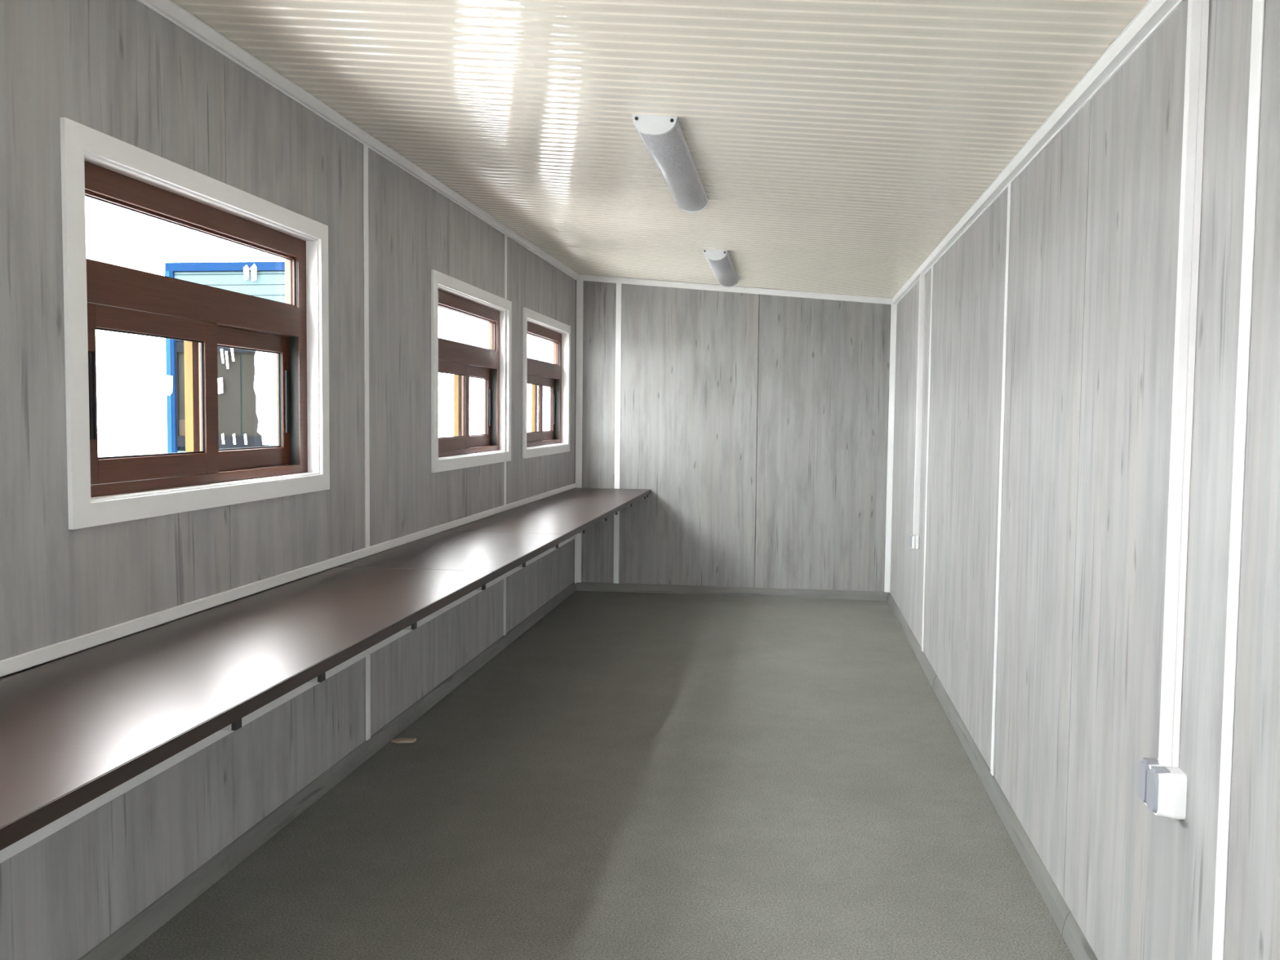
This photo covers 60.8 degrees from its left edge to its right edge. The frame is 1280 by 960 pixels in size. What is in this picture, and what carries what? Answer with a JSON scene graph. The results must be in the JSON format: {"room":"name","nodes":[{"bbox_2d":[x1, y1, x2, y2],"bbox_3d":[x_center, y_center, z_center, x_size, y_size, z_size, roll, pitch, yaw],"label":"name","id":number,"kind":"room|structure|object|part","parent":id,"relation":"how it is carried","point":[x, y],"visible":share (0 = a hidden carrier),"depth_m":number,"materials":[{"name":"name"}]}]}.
{"room":"portable site office","nodes":[
{"label":"portable site office","id":0,"kind":"room"},
{"bbox_2d":[0,0,575,959],"bbox_3d":[-1.184,-0.074,3.306,0.104,2.461,9.825,1,3,8],"label":"wall","id":1,"kind":"structure","parent":0,"point":[122,70],"depth_m":3.04,"materials":[{"name":"wood"}]},
{"bbox_3d":[-1.247,-0.024,2.600,0.028,2.323,1.001,1,3,8],"label":"wall panel","id":2,"kind":"part","parent":1,"relation":"part of","materials":[{"name":"grey wood"}]},
{"bbox_2d":[59,117,329,529],"bbox_3d":[-1.214,-0.377,3.060,0.122,0.894,1.357,1,3,8],"label":"window","id":3,"kind":"structure","parent":1,"relation":"in","point":[96,165],"depth_m":2.95,"materials":[{"name":"wood"}]},
{"bbox_3d":[-1.276,-0.197,2.541,0.006,0.205,0.020,1,3,8],"label":"finger pull","id":4,"kind":"part","parent":3,"relation":"part of","materials":[{"name":"black plastic"}]},
{"bbox_3d":[-1.252,-0.216,2.816,0.021,0.423,0.590,1,3,8],"label":"sash","id":5,"kind":"part","parent":3,"relation":"part of","materials":[{"name":"metal"}]},
{"bbox_3d":[-1.236,-0.377,3.067,0.066,0.786,1.237,1,3,8],"label":"frame","id":6,"kind":"part","parent":3,"relation":"part of","materials":[{"name":"metal"}]},
{"bbox_3d":[-1.218,-0.246,3.337,0.025,0.423,0.584,1,3,8],"label":"sash","id":7,"kind":"part","parent":3,"relation":"part of","materials":[{"name":"metal"}]},
{"bbox_3d":[-1.166,-0.259,3.605,0.006,0.205,0.020,1,3,8],"label":"finger pull","id":8,"kind":"part","parent":3,"relation":"part of","materials":[{"name":"black plastic"}]},
{"bbox_2d":[0,483,575,677],"bbox_3d":[-1.006,0.262,4.258,0.010,0.032,7.719,1,3,8],"label":"trim","id":9,"kind":"structure","parent":1,"relation":"attached to","point":[25,660],"depth_m":2.99,"materials":[{"name":"white plastic"}]},
{"bbox_2d":[0,534,575,863],"bbox_3d":[-1.009,0.632,4.280,0.012,0.044,7.719,1,3,8],"label":"trim","id":10,"kind":"structure","parent":1,"relation":"attached to","point":[47,830],"depth_m":2.91,"materials":[{"name":"white plastic"}]},
{"bbox_3d":[-1.110,-0.082,3.598,0.028,2.323,1.009,1,3,8],"label":"wall panel","id":11,"kind":"part","parent":1,"relation":"part of","materials":[{"name":"grey wood"}]},
{"bbox_2d":[0,488,651,850],"bbox_3d":[-0.725,0.311,4.250,0.572,0.056,7.670,1,3,8],"label":"countertop","id":12,"kind":"structure","parent":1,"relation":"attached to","point":[76,727],"depth_m":2.38,"materials":[{"name":"laminate"}]},
{"bbox_2d":[78,582,576,959],"bbox_3d":[-1.138,1.064,3.365,0.021,0.063,9.623,1,3,8],"label":"baseboard","id":13,"kind":"structure","parent":1,"relation":"attached to","point":[139,928],"depth_m":3.40,"materials":[{"name":"grey wood"}]},
{"bbox_2d":[137,0,578,279],"bbox_3d":[-1.114,-1.209,3.231,0.021,0.042,9.625,1,3,8],"label":"trim","id":14,"kind":"structure","parent":1,"relation":"attached to","point":[169,10],"depth_m":3.57,"materials":[{"name":"white plastic"}]},
{"bbox_3d":[-0.972,-0.139,4.594,0.028,2.323,0.998,1,3,8],"label":"wall panel","id":15,"kind":"part","parent":1,"relation":"part of","materials":[{"name":"grey wood"}]},
{"bbox_2d":[431,269,511,472],"bbox_3d":[-0.879,-0.518,5.495,0.122,0.894,1.357,1,3,8],"label":"window","id":16,"kind":"structure","parent":1,"relation":"in","point":[463,361],"depth_m":5.51,"materials":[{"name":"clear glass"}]},
{"bbox_3d":[-0.916,-0.357,5.251,0.021,0.423,0.590,1,3,8],"label":"sash","id":17,"kind":"part","parent":16,"relation":"part of","materials":[{"name":"metal"}]},
{"bbox_3d":[-0.901,-0.518,5.502,0.066,0.786,1.237,1,3,8],"label":"frame","id":18,"kind":"part","parent":16,"relation":"part of","materials":[{"name":"wood"}]},
{"bbox_3d":[-0.883,-0.388,5.772,0.025,0.423,0.584,1,3,8],"label":"sash","id":19,"kind":"part","parent":16,"relation":"part of","materials":[{"name":"metal"}]},
{"bbox_3d":[-0.831,-0.400,6.040,0.006,0.205,0.020,1,3,8],"label":"finger pull","id":20,"kind":"part","parent":16,"relation":"part of","materials":[{"name":"black plastic"}]},
{"bbox_3d":[-0.836,-0.197,5.587,0.028,2.323,1.001,1,3,8],"label":"wall panel","id":21,"kind":"part","parent":1,"relation":"part of","materials":[{"name":"grey wood"}]},
{"bbox_3d":[-0.699,-0.254,6.578,0.028,2.323,0.996,1,3,8],"label":"wall panel","id":22,"kind":"part","parent":1,"relation":"part of","materials":[{"name":"grey wood"}]},
{"bbox_2d":[522,306,570,458],"bbox_3d":[-0.652,-0.613,7.140,0.122,0.894,1.357,1,3,8],"label":"window","id":23,"kind":"structure","parent":1,"relation":"in","point":[556,375],"depth_m":7.28,"materials":[{"name":"clear glass"}]},
{"bbox_3d":[-0.690,-0.452,6.896,0.021,0.423,0.590,1,3,8],"label":"sash","id":24,"kind":"part","parent":23,"relation":"part of","materials":[{"name":"metal"}]},
{"bbox_3d":[-0.674,-0.614,7.147,0.066,0.786,1.237,1,3,8],"label":"frame","id":25,"kind":"part","parent":23,"relation":"part of","materials":[{"name":"wood"}]},
{"bbox_3d":[-0.656,-0.483,7.417,0.025,0.423,0.584,1,3,8],"label":"sash","id":26,"kind":"part","parent":23,"relation":"part of","materials":[{"name":"metal"}]},
{"bbox_3d":[-0.604,-0.495,7.684,0.006,0.205,0.020,1,3,8],"label":"finger pull","id":27,"kind":"part","parent":23,"relation":"part of","materials":[{"name":"black plastic"}]},
{"bbox_3d":[-0.563,-0.311,7.567,0.028,2.323,0.996,1,3,8],"label":"wall panel","id":28,"kind":"part","parent":1,"relation":"part of","materials":[{"name":"grey wood"}]},
{"bbox_2d":[120,590,1074,959],"bbox_3d":[-0.010,1.146,3.215,2.500,0.060,9.825,1,3,8],"label":"floor","id":29,"kind":"structure","parent":0,"point":[633,775],"depth_m":3.50,"materials":[{"name":"grey concrete"}]},
{"bbox_2d":[391,737,416,743],"bbox_3d":[-0.937,1.032,4.328,0.095,0.016,0.042,1,3,8],"label":"wood offcut","id":30,"kind":"object","parent":29,"relation":"on","point":[399,740],"visible":1,"depth_m":4.32,"materials":[{"name":"brown wood"}]},
{"bbox_2d":[170,0,1149,298],"bbox_3d":[0.016,-1.157,3.092,2.500,0.285,9.754,1,3,8],"label":"ceiling","id":31,"kind":"structure","parent":0,"point":[833,145],"depth_m":3.25,"materials":[{"name":"beige metal"}]},
{"bbox_2d":[631,114,708,212],"bbox_3d":[0.134,-1.147,4.051,0.141,0.065,1.320,1,3,8],"label":"ceiling lamp","id":32,"kind":"object","parent":31,"relation":"attached to","point":[663,136],"visible":1,"depth_m":3.78,"materials":[{"name":"white plastic"}]},
{"bbox_3d":[0.069,-1.165,4.058,0.008,0.007,1.274,1,3,8],"label":"edge rail","id":33,"kind":"part","parent":32,"relation":"part of","materials":[{"name":"white plastic"}]},
{"bbox_3d":[0.199,-1.152,4.041,0.008,0.007,1.274,1,3,8],"label":"edge rail","id":34,"kind":"part","parent":32,"relation":"part of","materials":[{"name":"white plastic"}]},
{"bbox_2d":[702,248,738,287],"bbox_3d":[0.509,-1.305,6.775,0.141,0.065,1.320,1,3,8],"label":"ceiling lamp","id":35,"kind":"object","parent":31,"relation":"attached to","point":[720,262],"visible":1,"depth_m":6.50,"materials":[{"name":"white plastic"}]},
{"bbox_2d":[706,255,737,286],"bbox_3d":[0.509,-1.300,6.776,0.126,0.049,1.274,1,3,8],"label":"diffuser","id":36,"kind":"object","parent":35,"relation":"attached to","point":[722,266],"depth_m":6.64,"materials":[{"name":"white plastic"}]},
{"bbox_3d":[0.574,-1.310,6.766,0.008,0.007,1.274,1,3,8],"label":"edge rail","id":37,"kind":"part","parent":35,"relation":"part of","materials":[{"name":"white plastic"}]},
{"bbox_2d":[573,279,896,596],"bbox_3d":[0.664,-0.315,7.948,2.500,2.429,0.112,1,3,8],"label":"wall","id":38,"kind":"structure","parent":0,"point":[758,428],"depth_m":7.90,"materials":[{"name":"wood"}]},
{"bbox_3d":[-0.321,-0.338,8.052,0.314,2.323,0.028,1,3,8],"label":"wall panel","id":39,"kind":"part","parent":38,"relation":"part of","materials":[{"name":"grey wood"}]},
{"bbox_3d":[0.341,-0.312,7.962,1.016,2.297,0.028,1,3,8],"label":"wall panel","id":40,"kind":"part","parent":38,"relation":"part of","materials":[{"name":"grey wood"}]},
{"bbox_2d":[576,582,886,600],"bbox_3d":[0.645,0.810,7.961,2.260,0.062,0.020,1,3,8],"label":"baseboard","id":41,"kind":"structure","parent":38,"relation":"attached to","point":[583,586],"depth_m":7.95,"materials":[{"name":"grey wood"}]},
{"bbox_2d":[577,274,893,304],"bbox_3d":[0.664,-1.370,7.836,2.255,0.226,0.012,1,3,8],"label":"trim","id":42,"kind":"structure","parent":38,"relation":"attached to","point":[583,277],"depth_m":7.83,"materials":[{"name":"white plastic"}]},
{"bbox_3d":[1.323,-0.253,7.830,0.958,2.214,0.028,1,3,8],"label":"wall panel","id":43,"kind":"part","parent":38,"relation":"part of","materials":[{"name":"grey wood"}]},
{"bbox_2d":[888,0,1279,959],"bbox_3d":[1.188,0.084,2.988,0.104,2.233,9.825,1,3,8],"label":"wall","id":44,"kind":"structure","parent":0,"point":[1033,590],"depth_m":2.43,"materials":[{"name":"wood"}]},
{"bbox_3d":[1.743,-0.175,7.260,0.028,2.135,0.991,1,3,8],"label":"wall panel","id":45,"kind":"part","parent":44,"relation":"part of","materials":[{"name":"grey wood"}]},
{"bbox_2d":[909,533,919,549],"bbox_3d":[1.540,0.346,6.125,0.047,0.076,0.085,1,3,8],"label":"socket","id":46,"kind":"object","parent":44,"relation":"attached to","point":[913,540],"visible":1,"depth_m":6.08,"materials":[{"name":"white plastic"}]},
{"bbox_3d":[1.607,-0.118,6.273,0.028,2.135,0.996,1,3,8],"label":"wall panel","id":47,"kind":"part","parent":44,"relation":"part of","materials":[{"name":"grey wood"}]},
{"bbox_2d":[913,273,925,535],"bbox_3d":[1.556,-0.418,6.079,0.030,1.454,0.027,1,3,8],"label":"cable trunking","id":48,"kind":"object","parent":44,"relation":"attached to","point":[922,277],"visible":1,"depth_m":6.07,"materials":[{"name":"white plastic"}]},
{"bbox_3d":[1.469,-0.060,5.274,0.028,2.135,1.016,1,3,8],"label":"wall panel","id":49,"kind":"part","parent":44,"relation":"part of","materials":[{"name":"grey wood"}]},
{"bbox_3d":[1.331,-0.002,4.268,0.028,2.135,1.011,1,3,8],"label":"wall panel","id":50,"kind":"part","parent":44,"relation":"part of","materials":[{"name":"grey wood"}]},
{"bbox_2d":[886,592,1097,959],"bbox_3d":[1.120,1.106,3.056,0.021,0.063,9.623,1,3,8],"label":"baseboard","id":51,"kind":"structure","parent":44,"relation":"attached to","point":[1079,947],"depth_m":3.45,"materials":[{"name":"grey plastic"}]},
{"bbox_2d":[892,0,1184,304],"bbox_3d":[1.137,-0.981,2.934,0.030,0.044,9.625,1,3,8],"label":"trim","id":52,"kind":"structure","parent":44,"relation":"attached to","point":[1154,13],"depth_m":2.87,"materials":[{"name":"white plastic"}]},
{"bbox_3d":[1.193,0.056,3.269,0.028,2.135,1.001,1,3,8],"label":"wall panel","id":53,"kind":"part","parent":44,"relation":"part of","materials":[{"name":"grey wood"}]},
{"bbox_3d":[1.056,0.114,2.277,0.028,2.135,0.998,1,3,8],"label":"wall panel","id":54,"kind":"part","parent":44,"relation":"part of","materials":[{"name":"grey wood"}]},
{"bbox_2d":[1137,757,1186,819],"bbox_3d":[0.974,0.575,2.040,0.054,0.087,0.106,1,3,8],"label":"double socket","id":55,"kind":"object","parent":44,"relation":"attached to","point":[1162,789],"visible":0.96,"depth_m":1.99,"materials":[{"name":"white plastic"}]},
{"bbox_2d":[1158,0,1209,767],"bbox_3d":[0.994,-0.187,1.995,0.030,1.442,0.022,1,3,8],"label":"cable trunking","id":56,"kind":"object","parent":44,"relation":"attached to","point":[1197,19],"visible":1,"depth_m":1.99,"materials":[{"name":"white plastic"}]},
{"bbox_3d":[0.921,0.171,1.292,0.028,2.135,0.984,1,3,8],"label":"wall panel","id":57,"kind":"part","parent":44,"relation":"part of","materials":[{"name":"grey wood"}]},
{"label":"outside","id":58,"kind":"structure","parent":0,"visible":0},
{"bbox_2d":[97,435,167,457],"bbox_3d":[-10.120,0.867,11.556,100.000,0.200,100.000,1,3,8],"label":"ground","id":59,"kind":"structure","parent":58,"point":[108,446],"depth_m":47.45,"materials":[{"name":"white"}]},
{"bbox_2d":[164,261,284,453],"bbox_3d":[-3.449,-0.601,11.253,1.515,2.905,2.612,1,3,8],"label":"cabin","id":60,"kind":"object","parent":59,"relation":"on","point":[246,379],"visible":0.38,"depth_m":9.99,"materials":[{"name":"metal"}]},
{"bbox_3d":[-4.324,-0.503,10.109,0.075,2.827,0.075,1,3,8],"label":"corner post","id":61,"kind":"part","parent":60,"relation":"part of","materials":[{"name":"blue metal"}]}
]}

